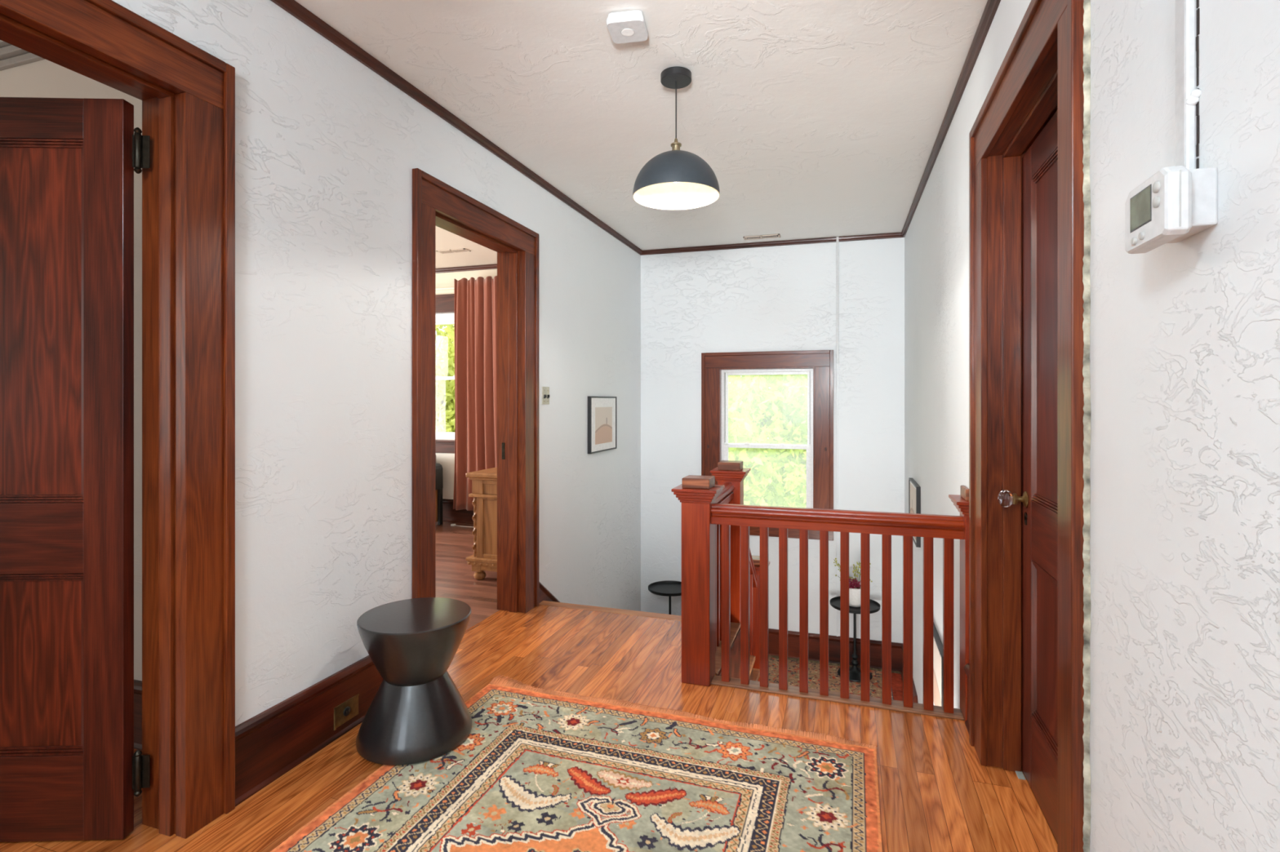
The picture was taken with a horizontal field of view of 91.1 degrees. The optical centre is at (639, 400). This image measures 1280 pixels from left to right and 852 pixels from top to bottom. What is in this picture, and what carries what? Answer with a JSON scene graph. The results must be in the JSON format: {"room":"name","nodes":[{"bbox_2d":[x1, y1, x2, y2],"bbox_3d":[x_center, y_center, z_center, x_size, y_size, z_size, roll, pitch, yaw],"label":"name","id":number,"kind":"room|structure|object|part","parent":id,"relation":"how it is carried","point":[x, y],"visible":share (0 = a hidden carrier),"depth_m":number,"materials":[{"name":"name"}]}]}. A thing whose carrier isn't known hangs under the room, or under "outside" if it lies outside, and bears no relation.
{"room":"upstairs landing","nodes":[
{"label":"upstairs landing","id":0,"kind":"room"},
{"bbox_2d":[0,59,142,751],"bbox_3d":[-3.272,-0.150,2.801,4.040,2.800,0.146,0,0,18],"label":"wall","id":1,"kind":"structure","parent":0,"point":[44,78],"depth_m":2.28,"materials":[{"name":"white paint"}]},
{"bbox_2d":[111,0,640,726],"bbox_3d":[-1.332,1.350,1.987,0.154,5.800,8.150,0,0,18],"label":"wall","id":2,"kind":"structure","parent":0,"point":[327,149],"depth_m":2.36,"materials":[{"name":"white paint"}]},
{"bbox_2d":[0,97,150,842],"bbox_3d":[-1.838,0.194,1.786,0.835,2.100,0.041,0,0,-2],"label":"door","id":3,"kind":"structure","parent":2,"relation":"in","point":[70,769],"depth_m":1.78,"materials":[{"name":"brown wood"}]},
{"bbox_3d":[-1.861,-0.226,1.785,0.580,1.040,0.016,0,0,-2],"label":"panel","id":4,"kind":"part","parent":3,"relation":"part of","materials":[{"name":"brown wood"}]},
{"bbox_3d":[-1.861,0.747,1.785,0.580,0.525,0.016,0,0,-2],"label":"panel","id":5,"kind":"part","parent":3,"relation":"part of","materials":[{"name":"brown wood"}]},
{"bbox_3d":[-1.861,-0.798,1.785,0.570,0.115,0.039,0,0,-2],"label":"rail","id":6,"kind":"part","parent":3,"relation":"part of","materials":[{"name":"brown wood"}]},
{"bbox_3d":[-1.861,0.389,1.785,0.570,0.200,0.039,0,0,-2],"label":"rail","id":7,"kind":"part","parent":3,"relation":"part of","materials":[{"name":"brown wood"}]},
{"bbox_3d":[-1.861,1.124,1.785,0.570,0.240,0.039,0,0,-2],"label":"rail","id":8,"kind":"part","parent":3,"relation":"part of","materials":[{"name":"brown wood"}]},
{"bbox_2d":[0,0,235,839],"bbox_3d":[-1.501,0.115,1.439,0.197,2.271,1.083,0,0,18],"label":"door frame","id":9,"kind":"structure","parent":2,"relation":"attached to","point":[187,93],"depth_m":1.82,"materials":[{"name":"brown wood"}]},
{"bbox_3d":[-1.427,-0.935,1.415,0.020,0.111,1.023,0,0,18],"label":"head casing","id":10,"kind":"part","parent":9,"relation":"part of","materials":[{"name":"brown wood"}]},
{"bbox_3d":[-1.286,0.185,1.846,0.020,2.130,0.115,0,0,18],"label":"casing","id":11,"kind":"part","parent":9,"relation":"part of","materials":[{"name":"brown wood"}]},
{"bbox_2d":[235,655,383,806],"bbox_3d":[-1.122,1.133,2.338,0.026,0.235,0.862,0,0,18],"label":"baseboard","id":12,"kind":"structure","parent":2,"relation":"attached to","point":[270,744],"depth_m":2.15,"materials":[{"name":"brown wood"}]},
{"bbox_2d":[333,693,359,730],"bbox_3d":[-1.106,1.174,2.369,0.010,0.082,0.123,0,0,18],"label":"outlet","id":13,"kind":"object","parent":2,"relation":"attached to","point":[347,710],"visible":1,"depth_m":2.36,"materials":[{"name":"gold metal"}]},
{"bbox_2d":[343,706,351,715],"bbox_3d":[-1.105,1.172,2.368,0.006,0.033,0.033,0,0,18],"label":"receptacle","id":14,"kind":"object","parent":13,"relation":"attached to","point":[347,709],"depth_m":2.37,"materials":[{"name":"black paint"}]},
{"bbox_2d":[270,0,642,255],"bbox_3d":[-0.625,-1.356,3.860,0.026,0.068,4.150,0,0,18],"label":"trim","id":15,"kind":"structure","parent":2,"relation":"attached to","point":[292,7],"depth_m":2.79,"materials":[{"name":"brown wood"}]},
{"bbox_2d":[412,168,538,613],"bbox_3d":[-0.891,0.115,3.317,0.205,2.270,1.153,0,0,18],"label":"door frame","id":16,"kind":"structure","parent":2,"relation":"attached to","point":[435,202],"depth_m":3.69,"materials":[{"name":"brown wood"}]},
{"bbox_3d":[-0.965,0.185,2.830,0.020,2.130,0.112,0,0,18],"label":"casing","id":17,"kind":"part","parent":16,"relation":"part of","materials":[{"name":"brown wood"}]},
{"bbox_3d":[-0.813,-0.934,3.294,0.020,0.108,1.088,0,0,18],"label":"head casing","id":18,"kind":"part","parent":16,"relation":"part of","materials":[{"name":"brown wood"}]},
{"bbox_3d":[-0.987,0.115,3.342,0.008,2.270,1.140,0,0,18],"label":"casing","id":19,"kind":"part","parent":16,"relation":"part of","materials":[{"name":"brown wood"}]},
{"bbox_3d":[-0.814,0.300,3.739,0.020,0.100,0.005,0,0,18],"label":"strike plate","id":20,"kind":"part","parent":16,"relation":"part of","materials":[{"name":"brown metal"}]},
{"bbox_3d":[-0.664,0.185,3.752,0.020,2.130,0.125,0,0,18],"label":"casing","id":21,"kind":"part","parent":16,"relation":"part of","materials":[{"name":"brown wood"}]},
{"bbox_2d":[542,386,549,404],"bbox_3d":[-0.592,-0.032,3.975,0.018,0.112,0.100,0,0,18],"label":"light switch","id":22,"kind":"object","parent":2,"relation":"attached to","point":[545,390],"visible":1,"depth_m":3.97,"materials":[{"name":"beige plastic"}]},
{"bbox_2d":[538,581,559,603],"bbox_3d":[-0.454,1.625,4.384,0.026,1.070,1.147,0,0,18],"label":"baseboard","id":23,"kind":"structure","parent":2,"relation":"attached to","point":[544,594],"depth_m":3.93,"materials":[{"name":"brown wood"}]},
{"bbox_2d":[587,396,617,453],"bbox_3d":[-0.289,0.179,4.886,0.028,0.425,0.550,0,0,18],"label":"framed print","id":24,"kind":"object","parent":2,"relation":"attached to","point":[602,411],"visible":1,"depth_m":4.84,"materials":[{"name":"black paint"}]},
{"bbox_2d":[435,226,497,268],"bbox_3d":[-2.654,-1.460,4.691,4.040,0.180,3.830,0,0,18],"label":"ceiling","id":25,"kind":"structure","parent":0,"point":[479,255],"depth_m":5.83,"materials":[{"name":"paint"}]},
{"bbox_2d":[435,248,471,253],"bbox_3d":[-1.704,-1.366,5.733,0.300,0.006,0.100,0,0,18],"label":"ceiling vent","id":26,"kind":"object","parent":25,"relation":"in","point":[455,251],"visible":1,"depth_m":5.72,"materials":[{"name":"paint"}]},
{"bbox_2d":[453,275,497,511],"bbox_3d":[-1.491,-0.068,6.151,0.799,2.306,0.090,0,0,18],"label":"curtain","id":27,"kind":"object","parent":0,"point":[475,300],"visible":0.62,"depth_m":6.20,"materials":[{"name":"fabric"}]},
{"bbox_2d":[0,521,1057,851],"bbox_3d":[-2.080,1.375,2.231,6.660,0.250,8.150,0,0,18],"label":"floor","id":28,"kind":"structure","parent":0,"point":[936,794],"depth_m":2.38,"materials":[{"name":"brown wood"}]},
{"bbox_2d":[435,462,443,524],"bbox_3d":[-2.465,0.890,6.244,0.835,0.720,0.540,0,0,18],"label":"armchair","id":29,"kind":"object","parent":28,"relation":"on","point":[439,473],"visible":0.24,"depth_m":6.31,"materials":[{"name":"black leather"}]},
{"bbox_3d":[-2.140,1.055,6.138,0.070,0.330,0.480,0,0,18],"label":"panel","id":30,"kind":"part","parent":29,"relation":"part of","materials":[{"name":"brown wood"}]},
{"bbox_3d":[-2.018,1.067,6.335,0.030,0.365,0.050,0,0,18],"label":"leg","id":31,"kind":"part","parent":29,"relation":"part of","materials":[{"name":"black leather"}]},
{"bbox_2d":[450,524,473,527],"bbox_3d":[-1.542,1.240,6.135,0.742,0.017,0.045,0,0,21],"label":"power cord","id":32,"kind":"object","parent":28,"relation":"on","point":[452,525],"visible":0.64,"depth_m":6.24,"materials":[{"name":"white plastic"}]},
{"bbox_2d":[466,466,497,579],"bbox_3d":[-0.787,0.876,4.833,0.528,0.748,1.160,0,0,18],"label":"dresser","id":33,"kind":"object","parent":28,"relation":"on","point":[484,482],"visible":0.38,"depth_m":4.36,"materials":[{"name":"brown wood"}]},
{"bbox_3d":[-0.785,1.117,4.833,0.525,0.050,1.150,0,0,18],"label":"moulding","id":34,"kind":"part","parent":33,"relation":"part of","materials":[{"name":"brown wood"}]},
{"bbox_3d":[-0.779,0.661,4.831,0.512,0.022,1.120,0,0,18],"label":"moulding","id":35,"kind":"part","parent":33,"relation":"part of","materials":[{"name":"brown wood"}]},
{"bbox_3d":[-0.777,0.542,4.830,0.508,0.016,1.124,0,0,18],"label":"moulding","id":36,"kind":"part","parent":33,"relation":"part of","materials":[{"name":"brown wood"}]},
{"bbox_3d":[-0.937,0.823,4.314,0.490,0.545,0.020,0,0,18],"label":"frame","id":37,"kind":"part","parent":33,"relation":"part of","materials":[{"name":"brown wood"}]},
{"bbox_2d":[270,675,882,851],"bbox_3d":[-0.299,1.239,1.360,1.599,0.021,2.582,0,0,19],"label":"area rug","id":38,"kind":"object","parent":28,"relation":"on","point":[535,771],"visible":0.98,"depth_m":1.99,"materials":[{"name":"fabric"}]},
{"bbox_2d":[355,597,471,764],"bbox_3d":[-0.831,1.014,2.325,0.404,0.448,0.404,0,0,18],"label":"stool","id":39,"kind":"object","parent":38,"relation":"on","point":[417,713],"visible":1,"depth_m":2.20,"materials":[{"name":"black metal"}]},
{"bbox_2d":[294,0,987,250],"bbox_3d":[-0.180,-1.410,1.611,2.269,0.280,8.150,0,0,18],"label":"ceiling","id":40,"kind":"structure","parent":0,"point":[810,118],"depth_m":2.72,"materials":[{"name":"beige paint"}]},
{"bbox_2d":[606,10,648,44],"bbox_3d":[-0.043,-1.310,2.202,0.131,0.038,0.131,0,0,10],"label":"smoke detector","id":41,"kind":"object","parent":40,"relation":"attached to","point":[624,27],"visible":1,"depth_m":2.17,"materials":[{"name":"white plastic"}]},
{"bbox_2d":[632,66,719,210],"bbox_3d":[0.147,-1.082,2.564,0.355,0.500,0.355,0,0,18],"label":"pendant lamp","id":42,"kind":"object","parent":40,"relation":"hanging from","point":[675,180],"visible":1,"depth_m":2.53,"materials":[{"name":"black metal"}]},
{"bbox_3d":[0.147,-1.177,2.564,0.005,0.254,0.005,0,0,-4],"label":"cord","id":43,"kind":"part","parent":42,"relation":"part of","materials":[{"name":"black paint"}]},
{"bbox_2d":[671,137,681,150],"bbox_3d":[0.147,-1.040,2.564,0.044,0.064,0.044,0,0,18],"label":"socket","id":44,"kind":"object","parent":42,"relation":"attached to","point":[676,145],"depth_m":2.55,"materials":[{"name":"gold metal"}]},
{"bbox_3d":[0.147,-0.921,2.564,0.355,0.178,0.355,0,0,18],"label":"lamp shade","id":45,"kind":"part","parent":42,"relation":"part of","materials":[{"name":"black metal"}]},
{"bbox_2d":[742,234,780,240],"bbox_3d":[1.025,-1.376,5.280,0.300,0.006,0.095,0,0,18],"label":"ceiling vent","id":46,"kind":"object","parent":40,"relation":"in","point":[772,236],"visible":1,"depth_m":5.27,"materials":[{"name":"metal"}]},
{"bbox_2d":[435,237,904,643],"bbox_3d":[-0.789,1.350,6.182,6.660,5.800,0.178,0,0,18],"label":"wall","id":47,"kind":"structure","parent":0,"point":[780,298],"depth_m":5.42,"materials":[{"name":"white paint"}]},
{"bbox_2d":[435,287,453,290],"bbox_3d":[-1.885,-1.135,6.385,2.350,0.022,0.130,0,0,18],"label":"curtain rod","id":48,"kind":"object","parent":47,"relation":"attached to","point":[444,288],"visible":0.18,"depth_m":6.35,"materials":[{"name":"beige paint"}]},
{"bbox_2d":[435,293,454,453],"bbox_3d":[-2.149,-0.278,6.575,1.690,1.635,0.175,0,0,18],"label":"window","id":49,"kind":"structure","parent":47,"relation":"in","point":[445,304],"depth_m":6.50,"materials":[{"name":"brown wood"}]},
{"bbox_3d":[-2.165,0.416,6.527,1.690,0.022,0.075,0,0,18],"label":"sill","id":50,"kind":"part","parent":49,"relation":"part of","materials":[{"name":"brown wood"}]},
{"bbox_3d":[-2.129,-0.529,6.637,1.250,0.599,0.025,0,0,18],"label":"sash","id":51,"kind":"part","parent":49,"relation":"part of","materials":[{"name":"white plastic"}]},
{"bbox_3d":[-2.139,0.062,6.608,1.250,0.625,0.026,0,0,18],"label":"sash","id":52,"kind":"part","parent":49,"relation":"part of","materials":[{"name":"white plastic"}]},
{"bbox_3d":[-2.163,-0.996,6.535,1.570,0.142,0.020,0,0,18],"label":"head casing","id":53,"kind":"part","parent":49,"relation":"part of","materials":[{"name":"brown wood"}]},
{"bbox_2d":[442,498,473,524],"bbox_3d":[-2.066,1.133,6.492,4.040,0.235,0.026,0,0,18],"label":"baseboard","id":54,"kind":"structure","parent":47,"relation":"attached to","point":[449,514],"depth_m":6.44,"materials":[{"name":"brown wood"}]},
{"bbox_2d":[435,264,497,273],"bbox_3d":[-2.064,-1.346,6.497,4.040,0.042,0.030,0,0,18],"label":"trim","id":55,"kind":"structure","parent":47,"relation":"attached to","point":[487,266],"depth_m":6.39,"materials":[{"name":"brown wood"}]},
{"bbox_2d":[701,350,833,540],"bbox_3d":[1.108,0.376,5.511,1.193,1.608,0.175,0,0,18],"label":"window","id":56,"kind":"structure","parent":47,"relation":"in","point":[818,365],"depth_m":5.45,"materials":[{"name":"brown wood"}]},
{"bbox_3d":[0.643,0.378,5.618,0.123,1.335,0.020,0,0,18],"label":"casing","id":57,"kind":"part","parent":56,"relation":"part of","materials":[{"name":"brown wood"}]},
{"bbox_3d":[1.095,-0.345,5.471,1.073,0.110,0.020,0,0,18],"label":"head casing","id":58,"kind":"part","parent":56,"relation":"part of","materials":[{"name":"brown wood"}]},
{"bbox_3d":[1.124,0.384,5.561,0.803,1.323,0.070,0,0,18],"label":"frame","id":59,"kind":"part","parent":56,"relation":"part of","materials":[{"name":"white plastic"}]},
{"bbox_3d":[1.118,0.702,5.544,0.747,0.626,0.026,0,0,18],"label":"sash","id":60,"kind":"part","parent":56,"relation":"part of","materials":[{"name":"white plastic"}]},
{"bbox_3d":[1.128,0.077,5.573,0.747,0.663,0.025,0,0,18],"label":"sash","id":61,"kind":"part","parent":56,"relation":"part of","materials":[{"name":"white plastic"}]},
{"bbox_3d":[1.546,0.378,5.323,0.123,1.335,0.020,0,0,18],"label":"casing","id":62,"kind":"part","parent":56,"relation":"part of","materials":[{"name":"brown wood"}]},
{"bbox_2d":[641,232,902,255],"bbox_3d":[1.081,-1.363,5.472,2.269,0.055,0.026,0,0,18],"label":"trim","id":63,"kind":"structure","parent":47,"relation":"attached to","point":[893,235],"depth_m":5.44,"materials":[{"name":"brown wood"}]},
{"bbox_2d":[768,628,902,672],"bbox_3d":[1.081,2.100,5.472,2.269,0.230,0.026,0,0,18],"label":"baseboard","id":64,"kind":"structure","parent":47,"relation":"attached to","point":[793,636],"depth_m":5.29,"materials":[{"name":"brown wood"}]},
{"bbox_2d":[835,236,838,636],"bbox_3d":[1.662,0.306,5.280,0.020,3.368,0.030,0,0,18],"label":"raceway","id":65,"kind":"object","parent":47,"relation":"attached to","point":[837,237],"visible":1,"depth_m":5.28,"materials":[{"name":"white plastic"}]},
{"bbox_2d":[904,0,1279,851],"bbox_3d":[1.020,1.350,1.218,0.257,5.800,8.150,0,0,18],"label":"wall","id":66,"kind":"structure","parent":0,"point":[1184,335],"depth_m":0.94,"materials":[{"name":"white paint"}]},
{"bbox_2d":[715,628,740,679],"bbox_3d":[0.932,1.877,3.010,1.023,1.246,0.699,0,0,18],"label":"trim","id":67,"kind":"structure","parent":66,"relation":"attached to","point":[735,646],"depth_m":3.30,"materials":[{"name":"brown wood"}]},
{"bbox_2d":[901,644,918,703],"bbox_3d":[1.732,2.733,3.853,0.026,1.497,2.700,0,0,18],"label":"baseboard","id":68,"kind":"structure","parent":66,"relation":"attached to","point":[914,692],"depth_m":4.28,"materials":[{"name":"brown wood"}]},
{"bbox_2d":[908,477,920,547],"bbox_3d":[1.872,0.750,4.280,0.026,0.390,0.500,0,0,18],"label":"framed print","id":69,"kind":"object","parent":66,"relation":"attached to","point":[914,489],"visible":0.76,"depth_m":4.18,"materials":[{"name":"black paint"}]},
{"bbox_2d":[933,622,942,706],"bbox_3d":[1.536,1.413,3.254,0.026,0.395,0.580,0,0,18],"label":"framed print","id":70,"kind":"object","parent":66,"relation":"attached to","point":[937,644],"visible":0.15,"depth_m":3.15,"materials":[{"name":"black paint"}]},
{"bbox_2d":[901,0,1000,237],"bbox_3d":[1.507,-1.302,3.163,0.026,0.143,4.150,0,0,18],"label":"trim","id":71,"kind":"structure","parent":66,"relation":"attached to","point":[992,6],"depth_m":2.61,"materials":[{"name":"brown wood"}]},
{"bbox_2d":[964,663,968,733],"bbox_3d":[1.244,1.133,2.360,0.026,0.235,0.141,0,0,18],"label":"baseboard","id":72,"kind":"structure","parent":66,"relation":"attached to","point":[966,666],"depth_m":2.40,"materials":[{"name":"brown wood"}]},
{"bbox_2d":[998,109,1057,843],"bbox_3d":[1.139,0.212,1.735,0.115,2.060,0.815,0,0,18],"label":"door","id":73,"kind":"structure","parent":66,"relation":"in","point":[1039,498],"depth_m":1.94,"materials":[{"name":"brown wood"}]},
{"bbox_3d":[1.211,0.324,2.079,0.040,0.057,0.057,0,0,18],"label":"glass knob","id":74,"kind":"part","parent":73,"relation":"part of","materials":[{"name":"white"}]},
{"bbox_3d":[1.268,0.387,2.063,0.003,0.040,0.027,0,0,18],"label":"keyhole plate","id":75,"kind":"part","parent":73,"relation":"part of","materials":[{"name":"brown metal"}]},
{"bbox_3d":[1.177,-0.765,1.722,0.034,0.105,0.591,0,0,18],"label":"rail","id":76,"kind":"part","parent":73,"relation":"part of","materials":[{"name":"brown wood"}]},
{"bbox_3d":[1.177,0.412,1.722,0.034,0.190,0.591,0,0,18],"label":"rail","id":77,"kind":"part","parent":73,"relation":"part of","materials":[{"name":"brown wood"}]},
{"bbox_3d":[1.177,1.125,1.722,0.034,0.235,0.591,0,0,18],"label":"rail","id":78,"kind":"part","parent":73,"relation":"part of","materials":[{"name":"brown wood"}]},
{"bbox_3d":[1.177,-0.198,1.722,0.011,1.040,0.601,0,0,18],"label":"panel","id":79,"kind":"part","parent":73,"relation":"part of","materials":[{"name":"brown wood"}]},
{"bbox_3d":[1.177,0.757,1.722,0.011,0.510,0.601,0,0,18],"label":"panel","id":80,"kind":"part","parent":73,"relation":"part of","materials":[{"name":"brown wood"}]},
{"bbox_2d":[968,0,1090,851],"bbox_3d":[1.133,0.135,1.742,0.208,2.230,1.102,0,0,18],"label":"door frame","id":81,"kind":"structure","parent":66,"relation":"attached to","point":[1045,69],"depth_m":2.08,"materials":[{"name":"brown wood"}]},
{"bbox_3d":[1.197,0.210,2.205,0.020,2.080,0.122,0,0,18],"label":"casing","id":82,"kind":"part","parent":81,"relation":"part of","materials":[{"name":"brown wood"}]},
{"bbox_3d":[1.055,-0.890,1.772,0.020,0.120,1.034,0,0,18],"label":"head casing","id":83,"kind":"part","parent":81,"relation":"part of","materials":[{"name":"brown wood"}]},
{"bbox_3d":[0.910,0.210,1.327,0.020,2.080,0.099,0,0,18],"label":"casing","id":84,"kind":"part","parent":81,"relation":"part of","materials":[{"name":"brown wood"}]},
{"bbox_2d":[1124,165,1217,253],"bbox_3d":[0.733,-0.263,0.867,0.071,0.091,0.131,0,0,18],"label":"thermostat","id":85,"kind":"object","parent":66,"relation":"attached to","point":[1175,204],"visible":1,"depth_m":0.83,"materials":[{"name":"white plastic"}]},
{"bbox_2d":[1175,0,1200,169],"bbox_3d":[0.768,-0.787,0.879,0.016,0.962,0.043,0,0,18],"label":"conduit","id":86,"kind":"object","parent":66,"relation":"attached to","point":[1187,15],"visible":0.95,"depth_m":0.87,"materials":[{"name":"white plastic"}]},
{"bbox_3d":[0.936,2.308,5.028,2.269,0.185,0.960,0,0,18],"label":"floor","id":87,"kind":"structure","parent":0,"visible":0},
{"bbox_2d":[538,600,759,681],"bbox_3d":[0.135,1.874,4.196,1.260,1.252,1.140,0,0,18],"label":"staircase","id":88,"kind":"structure","parent":87,"relation":"on","point":[754,673],"depth_m":3.77,"materials":[{"name":"brown wood"}]},
{"bbox_2d":[671,460,968,721],"bbox_3d":[1.012,1.377,3.524,1.188,2.067,2.000,0,0,18],"label":"balustrade","id":89,"kind":"object","parent":88,"relation":"on","point":[725,588],"visible":0.91,"depth_m":2.67,"materials":[{"name":"brown wood"}]},
{"bbox_3d":[0.264,0.839,2.823,0.128,0.822,0.130,0,0,18],"label":"newel post","id":90,"kind":"part","parent":89,"relation":"part of","materials":[{"name":"brown wood"}]},
{"bbox_3d":[0.264,0.365,2.823,0.124,0.045,0.126,0,0,18],"label":"post","id":91,"kind":"part","parent":89,"relation":"part of","materials":[{"name":"brown wood"}]},
{"bbox_3d":[0.392,0.502,3.202,0.072,0.085,0.670,0,0,18],"label":"handrail","id":92,"kind":"part","parent":89,"relation":"part of","materials":[{"name":"brown wood"}]},
{"bbox_3d":[0.517,0.926,3.580,0.128,0.988,0.128,0,0,18],"label":"newel post","id":93,"kind":"part","parent":89,"relation":"part of","materials":[{"name":"brown wood"}]},
{"bbox_3d":[0.517,0.369,3.580,0.124,0.045,0.124,0,0,18],"label":"post","id":94,"kind":"part","parent":89,"relation":"part of","materials":[{"name":"brown wood"}]},
{"bbox_3d":[0.673,0.938,4.056,0.058,0.785,0.872,0,0,18],"label":"handrail","id":95,"kind":"part","parent":89,"relation":"part of","materials":[{"name":"brown wood"}]},
{"bbox_3d":[0.828,1.155,4.531,0.124,0.045,0.124,0,0,18],"label":"post","id":96,"kind":"part","parent":89,"relation":"part of","materials":[{"name":"brown wood"}]},
{"bbox_3d":[0.828,1.813,4.531,0.128,1.193,0.128,0,0,18],"label":"newel post","id":97,"kind":"part","parent":89,"relation":"part of","materials":[{"name":"brown wood"}]},
{"bbox_3d":[0.802,0.502,2.647,1.005,0.085,0.072,0,0,18],"label":"handrail","id":98,"kind":"part","parent":89,"relation":"part of","materials":[{"name":"brown wood"}]},
{"bbox_3d":[1.289,0.839,2.488,0.019,0.822,0.130,0,0,18],"label":"newel post","id":99,"kind":"part","parent":89,"relation":"part of","materials":[{"name":"brown wood"}]},
{"bbox_3d":[1.290,0.365,2.487,0.017,0.045,0.126,0,0,18],"label":"post","id":100,"kind":"part","parent":89,"relation":"part of","materials":[{"name":"brown wood"}]},
{"bbox_2d":[648,580,681,614],"bbox_3d":[0.263,1.916,5.490,0.386,0.575,0.386,0,0,18],"label":"side table","id":101,"kind":"object","parent":87,"relation":"on","point":[669,588],"visible":0.36,"depth_m":5.49,"materials":[{"name":"black metal"}]},
{"bbox_2d":[648,580,681,596],"bbox_3d":[0.263,1.642,5.490,0.386,0.027,0.386,0,0,18],"label":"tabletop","id":102,"kind":"object","parent":101,"relation":"on","point":[667,588],"depth_m":5.52,"materials":[{"name":"black metal"}]},
{"bbox_2d":[768,655,902,701],"bbox_3d":[1.250,2.210,4.936,1.550,0.011,0.890,0,0,18],"label":"rug","id":103,"kind":"object","parent":87,"relation":"on","point":[793,663],"visible":0.3,"depth_m":4.98,"materials":[{"name":"fabric"}]},
{"bbox_2d":[829,596,880,681],"bbox_3d":[1.728,1.916,5.048,0.386,0.575,0.386,0,0,18],"label":"side table","id":104,"kind":"object","parent":103,"relation":"on","point":[854,672],"visible":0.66,"depth_m":5.03,"materials":[{"name":"black metal"}]},
{"bbox_2d":[848,586,860,607],"bbox_3d":[1.726,1.569,5.043,0.154,0.154,0.154,0,0,18],"label":"vase","id":105,"kind":"object","parent":104,"relation":"on","point":[854,593],"visible":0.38,"depth_m":4.98,"materials":[{"name":"white ceramic"}]},
{"bbox_2d":[833,558,872,589],"bbox_3d":[1.707,1.427,5.035,0.294,0.299,0.137,0,0,15],"label":"flower bouquet","id":106,"kind":"object","parent":105,"relation":"in","point":[856,584],"visible":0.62,"depth_m":5.02,"materials":[{"name":"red plant"}]},
{"bbox_2d":[829,596,880,613],"bbox_3d":[1.728,1.642,5.048,0.386,0.027,0.386,0,0,18],"label":"tabletop","id":107,"kind":"object","parent":104,"relation":"on","point":[875,606],"depth_m":5.01,"materials":[{"name":"black metal"}]},
{"label":"outside","id":108,"kind":"structure","parent":0,"visible":0},
{"bbox_3d":[10.232,5.550,31.321,80.000,0.200,54.100,0,0,18],"label":"ground","id":109,"kind":"structure","parent":108,"visible":0},
{"bbox_2d":[435,324,454,432],"bbox_3d":[-5.855,-0.261,17.697,6.847,11.637,7.072,0,0,-39],"label":"tree","id":110,"kind":"object","parent":109,"relation":"on","point":[445,389],"visible":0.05,"depth_m":16.95,"materials":[{"name":"green plant"}]},
{"bbox_2d":[728,374,807,507],"bbox_3d":[2.437,2.256,15.038,9.370,9.460,7.064,0,0,7],"label":"window glass","id":111,"kind":"object","parent":109,"relation":"on","point":[778,413],"visible":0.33,"depth_m":13.84,"materials":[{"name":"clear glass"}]},
{"bbox_3d":[-3.374,-0.150,1.039,3.140,2.800,3.320,0,0,18],"label":"wall","id":112,"kind":"structure","parent":0,"visible":0},
{"bbox_2d":[0,40,44,71],"bbox_3d":[-2.824,-1.384,2.561,3.040,0.118,0.086,0,0,18],"label":"trim","id":113,"kind":"structure","parent":112,"relation":"attached to","point":[11,56],"depth_m":2.45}
]}

